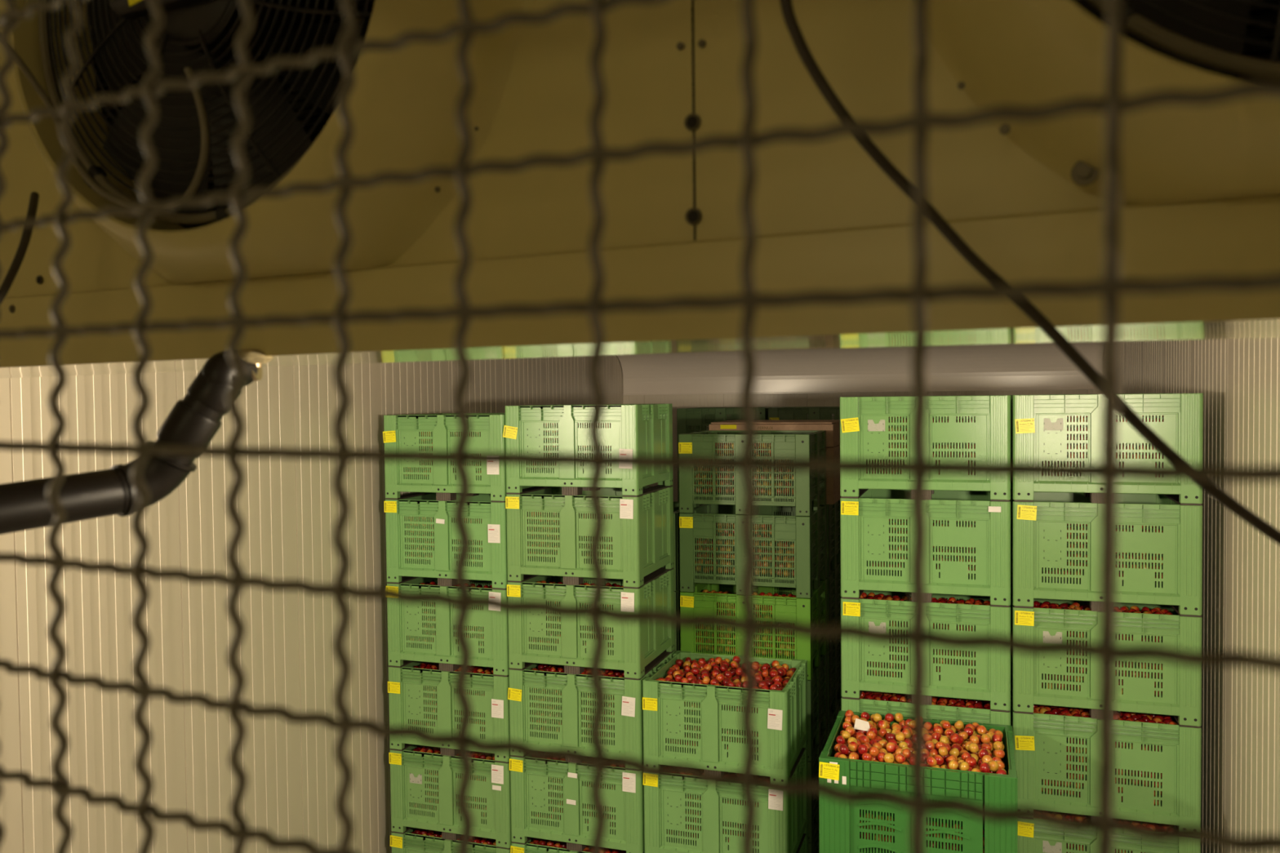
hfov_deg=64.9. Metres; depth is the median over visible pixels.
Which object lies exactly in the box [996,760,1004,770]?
apple
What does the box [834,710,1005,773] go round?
apples
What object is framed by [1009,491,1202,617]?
bin
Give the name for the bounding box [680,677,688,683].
apple
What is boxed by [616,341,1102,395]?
trim
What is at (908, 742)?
apple
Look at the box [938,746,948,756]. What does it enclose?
apple
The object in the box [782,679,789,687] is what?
apple
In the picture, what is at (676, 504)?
bin
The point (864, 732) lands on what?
apple
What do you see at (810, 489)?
bin
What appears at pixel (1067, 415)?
apples
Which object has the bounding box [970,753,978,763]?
apple
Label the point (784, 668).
apple
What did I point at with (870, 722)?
apple
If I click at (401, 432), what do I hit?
bin
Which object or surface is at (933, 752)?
apple
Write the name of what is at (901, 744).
apple
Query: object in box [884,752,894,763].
apple
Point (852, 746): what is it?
apple
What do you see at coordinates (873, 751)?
apple
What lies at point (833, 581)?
bin
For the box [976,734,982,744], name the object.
apple
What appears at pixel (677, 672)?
apple
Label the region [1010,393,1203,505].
bin
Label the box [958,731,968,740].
apple
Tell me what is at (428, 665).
apples
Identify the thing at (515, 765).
print
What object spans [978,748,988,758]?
apple
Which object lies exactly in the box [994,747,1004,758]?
apple
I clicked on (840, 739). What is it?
apple
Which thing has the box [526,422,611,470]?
apples
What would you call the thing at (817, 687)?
bin
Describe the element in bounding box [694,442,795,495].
apples
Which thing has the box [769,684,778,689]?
apple
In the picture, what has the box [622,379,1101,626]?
wall
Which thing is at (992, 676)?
bin
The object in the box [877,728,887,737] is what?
apple
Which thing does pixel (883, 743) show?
apple
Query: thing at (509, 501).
print
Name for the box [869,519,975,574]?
apples
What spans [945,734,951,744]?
apple
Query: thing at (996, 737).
apple
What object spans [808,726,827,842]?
bin
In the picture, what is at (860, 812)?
apples
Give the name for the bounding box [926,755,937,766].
apple
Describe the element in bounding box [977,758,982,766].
apple
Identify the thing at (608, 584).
apples
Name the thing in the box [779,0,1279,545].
cable
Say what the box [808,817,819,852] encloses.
bin
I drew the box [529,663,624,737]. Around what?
apples
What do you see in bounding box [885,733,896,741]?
apple
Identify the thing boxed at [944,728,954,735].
apple
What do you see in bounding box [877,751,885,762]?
apple
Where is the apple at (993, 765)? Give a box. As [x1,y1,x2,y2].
[988,760,998,771]
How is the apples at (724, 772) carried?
in the bin at (782, 820)
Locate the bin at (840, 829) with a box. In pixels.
[818,711,1017,852]
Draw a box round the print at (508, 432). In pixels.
[503,426,517,437]
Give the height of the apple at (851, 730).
0.066 m
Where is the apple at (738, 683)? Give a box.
[735,681,742,687]
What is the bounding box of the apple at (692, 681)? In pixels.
[689,678,697,684]
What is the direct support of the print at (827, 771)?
attached to the bin at (840, 829)
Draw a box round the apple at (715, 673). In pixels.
[712,670,720,678]
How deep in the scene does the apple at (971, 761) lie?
6.36 m
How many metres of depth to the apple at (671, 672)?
8.67 m
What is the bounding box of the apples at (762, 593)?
[696,589,796,657]
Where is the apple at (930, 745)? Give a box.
[925,740,934,751]
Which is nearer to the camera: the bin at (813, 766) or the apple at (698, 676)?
the apple at (698, 676)
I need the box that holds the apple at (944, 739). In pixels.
[939,735,949,743]
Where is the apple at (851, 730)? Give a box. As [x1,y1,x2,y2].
[845,726,854,735]
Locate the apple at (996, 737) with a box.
[991,733,1002,742]
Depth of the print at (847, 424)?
7.48 m
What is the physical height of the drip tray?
0.008 m
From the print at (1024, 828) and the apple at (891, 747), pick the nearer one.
the apple at (891, 747)
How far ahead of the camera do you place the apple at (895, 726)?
7.01 m
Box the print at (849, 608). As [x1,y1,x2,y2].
[844,603,860,614]
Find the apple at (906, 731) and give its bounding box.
[902,728,911,738]
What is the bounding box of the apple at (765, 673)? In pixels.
[760,669,769,677]
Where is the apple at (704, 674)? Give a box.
[701,672,710,679]
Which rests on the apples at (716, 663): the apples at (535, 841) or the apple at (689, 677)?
the apple at (689, 677)
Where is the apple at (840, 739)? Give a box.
[835,735,845,744]
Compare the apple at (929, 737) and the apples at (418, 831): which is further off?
the apples at (418, 831)
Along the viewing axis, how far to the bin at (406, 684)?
8.91 m
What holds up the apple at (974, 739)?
on the apples at (971, 729)
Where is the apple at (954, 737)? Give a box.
[950,733,959,742]
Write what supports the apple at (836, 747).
on the apples at (971, 729)
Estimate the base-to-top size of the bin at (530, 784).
0.756 m
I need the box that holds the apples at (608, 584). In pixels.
[528,580,623,650]
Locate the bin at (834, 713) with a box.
[826,697,841,737]
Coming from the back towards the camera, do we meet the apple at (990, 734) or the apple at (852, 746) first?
the apple at (990, 734)
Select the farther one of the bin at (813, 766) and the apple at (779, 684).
the bin at (813, 766)
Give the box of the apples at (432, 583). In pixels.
[406,581,492,649]
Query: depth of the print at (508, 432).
8.57 m
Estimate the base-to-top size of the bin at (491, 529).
0.756 m
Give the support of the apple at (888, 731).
on the apples at (971, 729)
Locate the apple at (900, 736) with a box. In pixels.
[895,731,905,742]
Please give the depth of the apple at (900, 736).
6.76 m
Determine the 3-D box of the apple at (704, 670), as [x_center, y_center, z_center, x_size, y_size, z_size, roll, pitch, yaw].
[0.559,2.124,8.640,0.074,0.073,0.070,0,2,16]
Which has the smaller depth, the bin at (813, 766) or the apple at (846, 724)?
the apple at (846, 724)
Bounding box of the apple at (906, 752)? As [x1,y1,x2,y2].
[902,748,911,759]
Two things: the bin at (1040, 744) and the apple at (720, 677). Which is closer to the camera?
the bin at (1040, 744)
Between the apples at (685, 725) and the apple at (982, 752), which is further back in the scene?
the apples at (685, 725)
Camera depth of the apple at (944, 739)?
6.76 m
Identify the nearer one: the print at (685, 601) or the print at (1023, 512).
the print at (1023, 512)
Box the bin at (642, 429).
[502,403,672,497]
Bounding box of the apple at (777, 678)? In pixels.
[773,675,782,682]
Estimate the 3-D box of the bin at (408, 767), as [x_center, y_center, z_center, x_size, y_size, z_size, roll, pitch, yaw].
[-1.538,3.285,9.401,1.202,0.756,1.039,0,2,19]
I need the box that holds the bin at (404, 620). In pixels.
[386,577,508,676]
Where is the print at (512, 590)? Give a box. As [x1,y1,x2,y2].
[507,586,519,595]
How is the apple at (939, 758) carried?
on the apples at (971, 729)
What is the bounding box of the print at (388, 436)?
[383,431,394,441]
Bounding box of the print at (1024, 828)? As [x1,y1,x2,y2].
[1018,822,1033,835]
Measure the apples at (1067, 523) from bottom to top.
0.493 m
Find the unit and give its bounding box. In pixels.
[0,0,1279,377]
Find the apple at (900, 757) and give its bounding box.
[895,752,905,763]
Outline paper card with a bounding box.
[853,718,870,731]
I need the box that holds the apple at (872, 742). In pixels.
[868,739,877,746]
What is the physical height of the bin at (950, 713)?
0.756 m
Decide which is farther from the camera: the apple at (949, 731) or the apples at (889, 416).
the apples at (889, 416)
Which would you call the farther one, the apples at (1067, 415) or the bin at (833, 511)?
the bin at (833, 511)
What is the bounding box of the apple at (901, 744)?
[897,741,908,748]
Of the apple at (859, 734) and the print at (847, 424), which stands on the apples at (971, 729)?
the apple at (859, 734)
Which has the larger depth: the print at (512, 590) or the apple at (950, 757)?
the print at (512, 590)
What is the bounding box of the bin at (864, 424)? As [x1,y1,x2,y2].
[840,395,1010,502]
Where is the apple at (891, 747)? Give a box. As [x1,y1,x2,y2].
[885,742,896,752]
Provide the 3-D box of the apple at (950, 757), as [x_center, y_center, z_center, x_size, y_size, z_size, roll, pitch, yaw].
[1.991,2.137,6.441,0.065,0.063,0.066,0,2,27]
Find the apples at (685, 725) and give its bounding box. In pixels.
[666,724,758,751]
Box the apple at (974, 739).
[968,735,979,744]
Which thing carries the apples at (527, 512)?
in the bin at (641, 528)
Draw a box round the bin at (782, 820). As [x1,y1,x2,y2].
[643,746,808,852]
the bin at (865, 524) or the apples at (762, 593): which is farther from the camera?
the apples at (762, 593)
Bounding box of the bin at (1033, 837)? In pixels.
[1017,820,1200,852]
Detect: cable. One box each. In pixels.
[0,191,39,304]
[13,48,208,205]
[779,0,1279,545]
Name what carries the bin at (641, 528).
on the bin at (637, 648)
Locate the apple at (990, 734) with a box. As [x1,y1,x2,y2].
[986,731,995,741]
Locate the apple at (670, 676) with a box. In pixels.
[666,674,673,679]
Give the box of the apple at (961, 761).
[957,759,964,768]
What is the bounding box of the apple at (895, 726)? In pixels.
[892,724,901,731]
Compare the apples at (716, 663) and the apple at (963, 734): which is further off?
the apples at (716, 663)
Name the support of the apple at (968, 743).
on the apples at (971, 729)
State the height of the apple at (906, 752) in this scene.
0.064 m
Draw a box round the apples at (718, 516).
[695,515,794,577]
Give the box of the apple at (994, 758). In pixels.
[991,756,1001,761]
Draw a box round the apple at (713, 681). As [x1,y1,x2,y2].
[710,678,719,684]
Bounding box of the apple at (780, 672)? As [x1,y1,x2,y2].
[776,668,784,676]
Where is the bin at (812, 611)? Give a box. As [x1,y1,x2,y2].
[680,578,826,679]
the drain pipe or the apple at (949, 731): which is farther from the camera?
the apple at (949, 731)
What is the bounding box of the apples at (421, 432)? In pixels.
[404,431,480,476]
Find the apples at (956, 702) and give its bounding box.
[859,690,990,709]
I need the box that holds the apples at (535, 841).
[528,837,626,852]
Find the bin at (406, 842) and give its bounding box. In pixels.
[390,827,510,852]
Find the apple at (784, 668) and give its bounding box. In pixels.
[779,666,786,675]
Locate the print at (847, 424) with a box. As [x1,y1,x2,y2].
[841,418,857,431]
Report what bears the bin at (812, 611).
on the bin at (817, 687)
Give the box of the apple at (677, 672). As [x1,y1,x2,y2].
[673,670,681,677]
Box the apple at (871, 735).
[866,730,875,739]
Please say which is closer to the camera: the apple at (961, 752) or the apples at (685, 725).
the apple at (961, 752)
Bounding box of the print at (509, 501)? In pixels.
[506,497,519,506]
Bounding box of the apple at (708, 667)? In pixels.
[703,663,711,671]
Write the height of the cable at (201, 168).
0.216 m
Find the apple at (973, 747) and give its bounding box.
[968,742,978,753]
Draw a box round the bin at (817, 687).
[807,653,827,761]
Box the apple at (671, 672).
[666,669,675,676]
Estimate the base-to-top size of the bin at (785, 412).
0.747 m
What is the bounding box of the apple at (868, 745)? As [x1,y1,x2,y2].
[863,742,871,752]
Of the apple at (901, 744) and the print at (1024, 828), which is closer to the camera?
the apple at (901, 744)
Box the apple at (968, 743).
[964,741,973,751]
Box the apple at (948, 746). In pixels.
[944,742,951,753]
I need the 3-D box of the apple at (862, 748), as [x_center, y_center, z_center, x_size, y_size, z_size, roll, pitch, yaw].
[1.456,2.108,6.573,0.066,0.066,0.062,0,2,26]
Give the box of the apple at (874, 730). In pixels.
[867,727,877,734]
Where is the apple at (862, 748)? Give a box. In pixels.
[857,743,867,755]
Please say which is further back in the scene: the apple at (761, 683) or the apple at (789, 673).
the apple at (789, 673)
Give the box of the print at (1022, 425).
[1016,419,1034,431]
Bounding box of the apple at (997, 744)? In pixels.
[993,741,1003,749]
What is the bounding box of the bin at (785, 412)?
[768,406,839,419]
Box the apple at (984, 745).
[981,742,991,751]
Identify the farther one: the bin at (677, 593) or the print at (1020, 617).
the bin at (677, 593)
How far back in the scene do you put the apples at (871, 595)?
7.55 m
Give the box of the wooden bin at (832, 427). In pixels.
[709,419,840,504]
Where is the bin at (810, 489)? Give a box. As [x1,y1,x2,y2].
[678,430,826,515]
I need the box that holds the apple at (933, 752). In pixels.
[928,748,938,756]
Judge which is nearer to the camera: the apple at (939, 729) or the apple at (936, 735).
the apple at (936, 735)
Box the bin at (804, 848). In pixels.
[799,830,808,852]
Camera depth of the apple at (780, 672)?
8.52 m
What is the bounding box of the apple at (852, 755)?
[847,752,857,759]
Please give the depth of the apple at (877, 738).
6.87 m
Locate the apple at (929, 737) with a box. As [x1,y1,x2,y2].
[926,733,933,741]
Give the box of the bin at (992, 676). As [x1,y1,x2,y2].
[840,590,1010,712]
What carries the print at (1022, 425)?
attached to the bin at (1039, 424)
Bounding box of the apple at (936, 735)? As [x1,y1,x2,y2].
[931,732,941,741]
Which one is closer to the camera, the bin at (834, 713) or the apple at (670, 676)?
the apple at (670, 676)
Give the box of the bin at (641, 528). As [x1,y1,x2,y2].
[505,485,673,588]
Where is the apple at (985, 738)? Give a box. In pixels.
[981,733,990,743]
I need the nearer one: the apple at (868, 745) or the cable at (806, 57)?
the cable at (806, 57)
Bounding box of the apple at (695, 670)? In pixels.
[691,666,699,675]
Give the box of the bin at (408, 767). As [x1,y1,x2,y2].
[388,744,511,849]
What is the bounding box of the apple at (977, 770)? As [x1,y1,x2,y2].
[971,768,981,772]
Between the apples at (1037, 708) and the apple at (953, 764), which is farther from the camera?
the apples at (1037, 708)
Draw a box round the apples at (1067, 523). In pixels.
[1041,523,1163,579]
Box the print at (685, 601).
[680,596,693,605]
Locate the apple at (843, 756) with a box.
[837,754,847,758]
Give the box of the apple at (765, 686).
[761,684,769,689]
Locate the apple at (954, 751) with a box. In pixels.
[949,747,959,756]
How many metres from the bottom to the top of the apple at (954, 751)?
0.063 m
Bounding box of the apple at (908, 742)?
[903,739,911,748]
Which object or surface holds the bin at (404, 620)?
on the bin at (406, 684)
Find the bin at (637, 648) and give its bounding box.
[506,568,674,679]
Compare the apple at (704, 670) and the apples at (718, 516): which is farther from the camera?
the apples at (718, 516)
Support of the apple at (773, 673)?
on the apples at (716, 663)
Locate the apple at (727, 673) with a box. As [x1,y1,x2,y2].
[723,670,732,679]
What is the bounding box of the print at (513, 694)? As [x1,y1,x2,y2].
[508,688,521,699]
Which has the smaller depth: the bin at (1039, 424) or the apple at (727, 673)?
the bin at (1039, 424)
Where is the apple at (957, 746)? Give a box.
[951,743,961,751]
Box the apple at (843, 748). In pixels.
[839,744,848,754]
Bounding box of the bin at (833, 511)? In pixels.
[723,499,840,577]
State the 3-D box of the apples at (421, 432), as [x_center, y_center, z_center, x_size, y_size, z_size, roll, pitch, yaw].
[-1.654,0.226,9.125,1.049,0.432,0.520,0,2,19]
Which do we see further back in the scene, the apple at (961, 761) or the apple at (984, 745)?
the apple at (984, 745)
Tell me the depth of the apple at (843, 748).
6.57 m
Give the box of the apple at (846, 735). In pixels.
[841,730,850,740]
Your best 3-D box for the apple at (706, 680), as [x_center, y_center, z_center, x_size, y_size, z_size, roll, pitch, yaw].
[0.552,2.119,8.393,0.069,0.071,0.071,-1,2,2]
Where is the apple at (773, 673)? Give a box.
[769,670,777,677]
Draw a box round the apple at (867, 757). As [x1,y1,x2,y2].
[862,752,871,760]
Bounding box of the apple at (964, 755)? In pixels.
[961,751,971,761]
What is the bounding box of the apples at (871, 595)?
[859,592,990,683]
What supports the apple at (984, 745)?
on the apples at (971, 729)
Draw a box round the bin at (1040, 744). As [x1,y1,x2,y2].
[1010,685,1201,826]
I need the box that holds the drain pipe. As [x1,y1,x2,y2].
[0,348,273,534]
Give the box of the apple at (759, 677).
[755,675,762,683]
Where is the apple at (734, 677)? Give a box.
[732,675,740,681]
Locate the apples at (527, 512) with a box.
[527,511,612,561]
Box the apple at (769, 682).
[765,679,773,688]
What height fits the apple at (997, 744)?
0.064 m
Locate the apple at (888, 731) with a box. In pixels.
[885,727,892,733]
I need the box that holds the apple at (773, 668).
[769,666,777,671]
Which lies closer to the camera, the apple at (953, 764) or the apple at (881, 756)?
the apple at (953, 764)
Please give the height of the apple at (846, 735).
0.064 m
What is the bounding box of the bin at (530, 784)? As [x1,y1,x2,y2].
[509,756,644,852]
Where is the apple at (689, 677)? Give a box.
[686,675,694,683]
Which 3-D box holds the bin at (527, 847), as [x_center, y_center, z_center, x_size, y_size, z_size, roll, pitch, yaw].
[-0.386,3.965,9.010,1.202,0.756,1.039,0,2,19]
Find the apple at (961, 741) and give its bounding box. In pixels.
[955,735,963,744]
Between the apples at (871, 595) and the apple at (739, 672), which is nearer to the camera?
the apples at (871, 595)
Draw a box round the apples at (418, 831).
[410,827,496,845]
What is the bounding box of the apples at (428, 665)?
[408,662,493,731]
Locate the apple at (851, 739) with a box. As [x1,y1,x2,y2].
[847,737,857,744]
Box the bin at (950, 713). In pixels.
[841,696,1010,725]
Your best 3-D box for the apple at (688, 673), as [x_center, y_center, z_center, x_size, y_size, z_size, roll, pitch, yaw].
[0.425,2.137,8.601,0.072,0.074,0.070,-1,2,0]
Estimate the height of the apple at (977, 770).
0.064 m
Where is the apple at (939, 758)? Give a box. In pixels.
[933,755,943,764]
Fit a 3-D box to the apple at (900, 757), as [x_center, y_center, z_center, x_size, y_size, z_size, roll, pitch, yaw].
[1.662,2.113,6.419,0.064,0.065,0.064,0,2,18]
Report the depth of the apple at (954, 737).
6.72 m
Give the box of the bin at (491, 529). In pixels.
[383,493,507,590]
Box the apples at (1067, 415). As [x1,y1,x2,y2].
[1042,415,1163,464]
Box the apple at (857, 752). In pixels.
[854,749,862,758]
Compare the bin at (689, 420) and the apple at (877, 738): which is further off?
the bin at (689, 420)
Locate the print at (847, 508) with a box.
[842,502,857,513]
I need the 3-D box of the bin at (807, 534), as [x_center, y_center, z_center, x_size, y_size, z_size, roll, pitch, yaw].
[1.093,1.141,9.541,1.200,0.721,1.034,0,2,19]
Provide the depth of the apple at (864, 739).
6.78 m
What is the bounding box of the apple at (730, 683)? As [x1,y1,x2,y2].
[727,680,735,687]
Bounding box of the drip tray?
[0,318,1279,377]
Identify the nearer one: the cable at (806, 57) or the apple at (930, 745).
the cable at (806, 57)
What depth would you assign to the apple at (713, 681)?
8.30 m
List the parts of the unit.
motor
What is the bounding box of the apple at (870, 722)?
[867,720,874,727]
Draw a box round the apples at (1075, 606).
[1033,600,1173,697]
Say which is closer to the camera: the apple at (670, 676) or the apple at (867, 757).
the apple at (867, 757)
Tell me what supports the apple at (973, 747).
on the apples at (971, 729)
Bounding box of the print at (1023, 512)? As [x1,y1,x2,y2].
[1017,506,1036,518]
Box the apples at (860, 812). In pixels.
[859,812,984,852]
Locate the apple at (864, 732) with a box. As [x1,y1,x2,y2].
[857,729,866,734]
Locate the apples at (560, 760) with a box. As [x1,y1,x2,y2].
[531,760,615,826]
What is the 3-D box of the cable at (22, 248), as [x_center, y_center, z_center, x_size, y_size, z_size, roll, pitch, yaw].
[-0.723,-0.173,1.100,0.038,0.192,0.147,0,2,32]
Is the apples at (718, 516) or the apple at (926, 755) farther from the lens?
the apples at (718, 516)
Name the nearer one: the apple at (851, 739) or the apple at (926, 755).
the apple at (926, 755)
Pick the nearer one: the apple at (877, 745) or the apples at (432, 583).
the apple at (877, 745)
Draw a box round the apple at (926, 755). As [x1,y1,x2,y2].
[924,753,928,763]
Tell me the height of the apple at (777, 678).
0.074 m
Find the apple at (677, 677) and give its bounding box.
[674,674,683,682]
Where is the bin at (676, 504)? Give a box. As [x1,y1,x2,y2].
[586,501,704,591]
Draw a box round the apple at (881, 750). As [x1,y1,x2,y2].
[878,748,887,754]
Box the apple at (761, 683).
[758,680,767,688]
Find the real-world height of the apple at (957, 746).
0.067 m
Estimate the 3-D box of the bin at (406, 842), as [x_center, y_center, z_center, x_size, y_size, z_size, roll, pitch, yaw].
[-1.530,4.041,9.424,1.202,0.756,1.039,0,2,19]
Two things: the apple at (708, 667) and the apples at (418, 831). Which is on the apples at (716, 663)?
the apple at (708, 667)
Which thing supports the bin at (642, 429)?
on the bin at (641, 528)
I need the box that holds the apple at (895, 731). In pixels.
[891,728,900,735]
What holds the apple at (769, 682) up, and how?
on the apples at (716, 663)
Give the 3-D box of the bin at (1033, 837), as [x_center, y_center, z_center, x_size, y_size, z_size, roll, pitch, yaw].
[3.408,3.164,7.516,1.202,0.756,1.039,0,2,19]
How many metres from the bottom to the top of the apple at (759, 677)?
0.071 m
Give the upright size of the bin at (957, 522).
0.721 m
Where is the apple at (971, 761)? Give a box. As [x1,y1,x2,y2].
[964,756,976,767]
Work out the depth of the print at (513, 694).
8.64 m
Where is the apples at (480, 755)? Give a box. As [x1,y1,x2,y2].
[409,745,494,817]
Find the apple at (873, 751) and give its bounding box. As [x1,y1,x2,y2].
[868,746,879,756]
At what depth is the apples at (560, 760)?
8.61 m
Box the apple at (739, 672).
[735,666,742,675]
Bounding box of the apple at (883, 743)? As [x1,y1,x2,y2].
[877,740,887,748]
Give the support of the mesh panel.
on the platform
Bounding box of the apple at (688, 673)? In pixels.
[685,671,693,678]
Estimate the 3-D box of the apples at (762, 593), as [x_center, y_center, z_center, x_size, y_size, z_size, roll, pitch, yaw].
[1.018,1.823,9.372,1.052,0.493,0.519,0,2,19]
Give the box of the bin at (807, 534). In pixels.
[679,504,826,598]
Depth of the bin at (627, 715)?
8.49 m
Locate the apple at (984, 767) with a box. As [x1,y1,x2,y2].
[979,762,990,773]
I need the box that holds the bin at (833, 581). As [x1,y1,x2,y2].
[723,561,841,650]
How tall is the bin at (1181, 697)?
0.756 m
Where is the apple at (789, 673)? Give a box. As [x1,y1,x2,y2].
[786,670,794,677]
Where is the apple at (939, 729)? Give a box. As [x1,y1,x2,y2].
[933,725,942,734]
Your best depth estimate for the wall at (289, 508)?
7.28 m
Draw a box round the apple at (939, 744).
[935,741,946,750]
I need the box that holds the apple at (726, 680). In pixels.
[722,677,731,684]
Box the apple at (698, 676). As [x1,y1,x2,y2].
[695,674,702,679]
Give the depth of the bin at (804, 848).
8.79 m
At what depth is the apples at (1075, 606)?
7.15 m
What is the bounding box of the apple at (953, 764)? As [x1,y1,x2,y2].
[947,760,958,769]
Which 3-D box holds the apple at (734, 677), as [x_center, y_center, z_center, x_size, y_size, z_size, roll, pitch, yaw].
[0.817,2.144,8.545,0.071,0.073,0.071,-1,2,-23]
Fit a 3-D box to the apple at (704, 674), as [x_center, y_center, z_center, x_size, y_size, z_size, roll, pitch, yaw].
[0.553,2.114,8.488,0.071,0.073,0.070,1,2,37]
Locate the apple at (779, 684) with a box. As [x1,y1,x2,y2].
[773,681,782,688]
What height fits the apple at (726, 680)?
0.071 m
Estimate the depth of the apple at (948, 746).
6.62 m
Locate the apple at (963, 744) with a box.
[961,741,967,750]
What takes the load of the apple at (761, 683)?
on the apples at (716, 663)
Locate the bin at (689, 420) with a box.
[676,407,773,455]
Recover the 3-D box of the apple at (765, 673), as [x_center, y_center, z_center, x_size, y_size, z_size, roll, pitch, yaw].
[1.072,2.111,8.601,0.069,0.072,0.072,1,2,40]
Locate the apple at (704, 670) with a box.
[700,669,709,675]
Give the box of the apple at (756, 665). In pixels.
[753,662,759,671]
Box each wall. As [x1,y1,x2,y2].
[0,355,622,852]
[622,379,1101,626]
[1118,337,1279,852]
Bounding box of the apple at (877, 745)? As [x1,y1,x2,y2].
[872,742,882,749]
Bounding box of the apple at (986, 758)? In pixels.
[982,755,992,764]
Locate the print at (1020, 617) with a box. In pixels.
[1015,612,1034,623]
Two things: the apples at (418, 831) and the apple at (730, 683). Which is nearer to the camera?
the apple at (730, 683)
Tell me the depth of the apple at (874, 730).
6.93 m
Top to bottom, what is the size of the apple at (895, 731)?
0.063 m
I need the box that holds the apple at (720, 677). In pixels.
[715,673,724,682]
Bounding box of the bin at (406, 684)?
[387,661,510,763]
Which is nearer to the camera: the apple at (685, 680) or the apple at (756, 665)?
the apple at (685, 680)
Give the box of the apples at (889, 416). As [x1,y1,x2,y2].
[885,416,975,474]
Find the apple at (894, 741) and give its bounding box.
[887,739,897,744]
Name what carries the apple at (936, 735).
on the apples at (971, 729)
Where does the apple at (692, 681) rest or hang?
on the apples at (716, 663)
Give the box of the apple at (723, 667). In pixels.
[720,663,728,672]
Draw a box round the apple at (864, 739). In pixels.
[859,735,869,744]
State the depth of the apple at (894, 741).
6.75 m
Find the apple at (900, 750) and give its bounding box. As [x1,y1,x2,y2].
[894,747,903,755]
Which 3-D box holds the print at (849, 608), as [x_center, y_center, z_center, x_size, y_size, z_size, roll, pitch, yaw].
[1.585,1.363,7.520,0.119,0.080,0.001,1,2,18]
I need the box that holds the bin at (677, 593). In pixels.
[582,576,705,652]
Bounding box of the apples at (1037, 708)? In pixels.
[1033,704,1177,805]
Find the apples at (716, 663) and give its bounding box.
[668,655,796,713]
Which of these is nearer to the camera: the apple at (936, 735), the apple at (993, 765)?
the apple at (993, 765)
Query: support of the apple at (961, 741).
on the apples at (971, 729)
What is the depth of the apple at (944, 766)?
6.40 m
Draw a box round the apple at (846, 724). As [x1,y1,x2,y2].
[842,721,852,729]
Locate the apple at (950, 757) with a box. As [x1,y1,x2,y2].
[945,755,956,764]
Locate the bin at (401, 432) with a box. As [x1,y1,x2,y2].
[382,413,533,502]
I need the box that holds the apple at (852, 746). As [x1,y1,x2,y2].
[848,741,857,751]
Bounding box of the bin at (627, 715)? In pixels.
[507,650,675,769]
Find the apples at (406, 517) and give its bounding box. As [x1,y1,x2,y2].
[404,516,482,564]
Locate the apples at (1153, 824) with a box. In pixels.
[1050,811,1174,852]
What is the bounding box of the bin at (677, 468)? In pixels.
[677,468,703,502]
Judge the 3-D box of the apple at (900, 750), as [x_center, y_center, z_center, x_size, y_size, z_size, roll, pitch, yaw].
[1.692,2.126,6.546,0.063,0.064,0.063,1,2,44]
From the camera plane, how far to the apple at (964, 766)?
6.28 m
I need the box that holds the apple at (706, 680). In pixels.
[702,675,710,684]
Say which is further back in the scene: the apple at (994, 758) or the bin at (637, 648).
the bin at (637, 648)
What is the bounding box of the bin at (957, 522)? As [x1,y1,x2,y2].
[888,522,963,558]
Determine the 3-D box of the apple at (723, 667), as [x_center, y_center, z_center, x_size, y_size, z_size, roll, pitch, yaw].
[0.725,2.088,8.693,0.072,0.073,0.069,-1,2,-24]
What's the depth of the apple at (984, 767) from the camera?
6.22 m
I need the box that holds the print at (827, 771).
[820,764,837,777]
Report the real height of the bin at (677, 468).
0.747 m
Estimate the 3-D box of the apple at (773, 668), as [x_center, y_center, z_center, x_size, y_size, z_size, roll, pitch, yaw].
[1.151,2.101,8.639,0.070,0.075,0.075,-1,2,-9]
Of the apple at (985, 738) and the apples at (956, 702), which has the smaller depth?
the apple at (985, 738)
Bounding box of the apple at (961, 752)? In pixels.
[959,750,968,756]
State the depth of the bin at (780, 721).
8.16 m
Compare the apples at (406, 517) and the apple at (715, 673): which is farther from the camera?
the apples at (406, 517)
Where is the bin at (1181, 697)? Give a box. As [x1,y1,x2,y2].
[1010,589,1201,728]
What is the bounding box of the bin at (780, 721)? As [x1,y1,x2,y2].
[642,650,808,781]
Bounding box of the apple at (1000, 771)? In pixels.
[995,768,1006,774]
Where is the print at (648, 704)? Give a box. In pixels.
[643,698,657,709]
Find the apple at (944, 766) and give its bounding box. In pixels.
[940,764,947,768]
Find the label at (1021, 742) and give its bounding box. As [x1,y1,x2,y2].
[1016,737,1034,748]
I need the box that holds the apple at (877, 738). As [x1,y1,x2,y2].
[874,736,882,742]
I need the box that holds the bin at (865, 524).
[840,488,1010,607]
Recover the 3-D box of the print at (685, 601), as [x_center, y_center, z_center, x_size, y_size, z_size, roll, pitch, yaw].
[0.435,1.605,9.232,0.119,0.080,0.001,2,2,18]
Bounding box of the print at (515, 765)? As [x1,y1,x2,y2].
[510,760,522,770]
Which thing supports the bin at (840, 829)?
on the bin
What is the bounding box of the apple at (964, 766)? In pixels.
[959,761,968,770]
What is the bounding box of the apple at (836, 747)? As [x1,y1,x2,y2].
[834,742,841,752]
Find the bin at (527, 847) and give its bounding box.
[510,837,612,852]
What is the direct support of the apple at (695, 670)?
on the apples at (716, 663)
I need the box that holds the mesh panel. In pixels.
[0,0,1279,852]
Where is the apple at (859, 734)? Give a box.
[855,731,864,740]
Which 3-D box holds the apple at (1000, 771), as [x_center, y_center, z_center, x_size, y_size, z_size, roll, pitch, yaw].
[2.233,2.152,6.221,0.066,0.067,0.063,-1,2,-3]
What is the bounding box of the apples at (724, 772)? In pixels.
[666,772,770,845]
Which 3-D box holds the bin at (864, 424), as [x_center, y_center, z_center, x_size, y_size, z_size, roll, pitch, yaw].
[2.223,0.142,7.814,1.202,0.756,1.039,0,2,19]

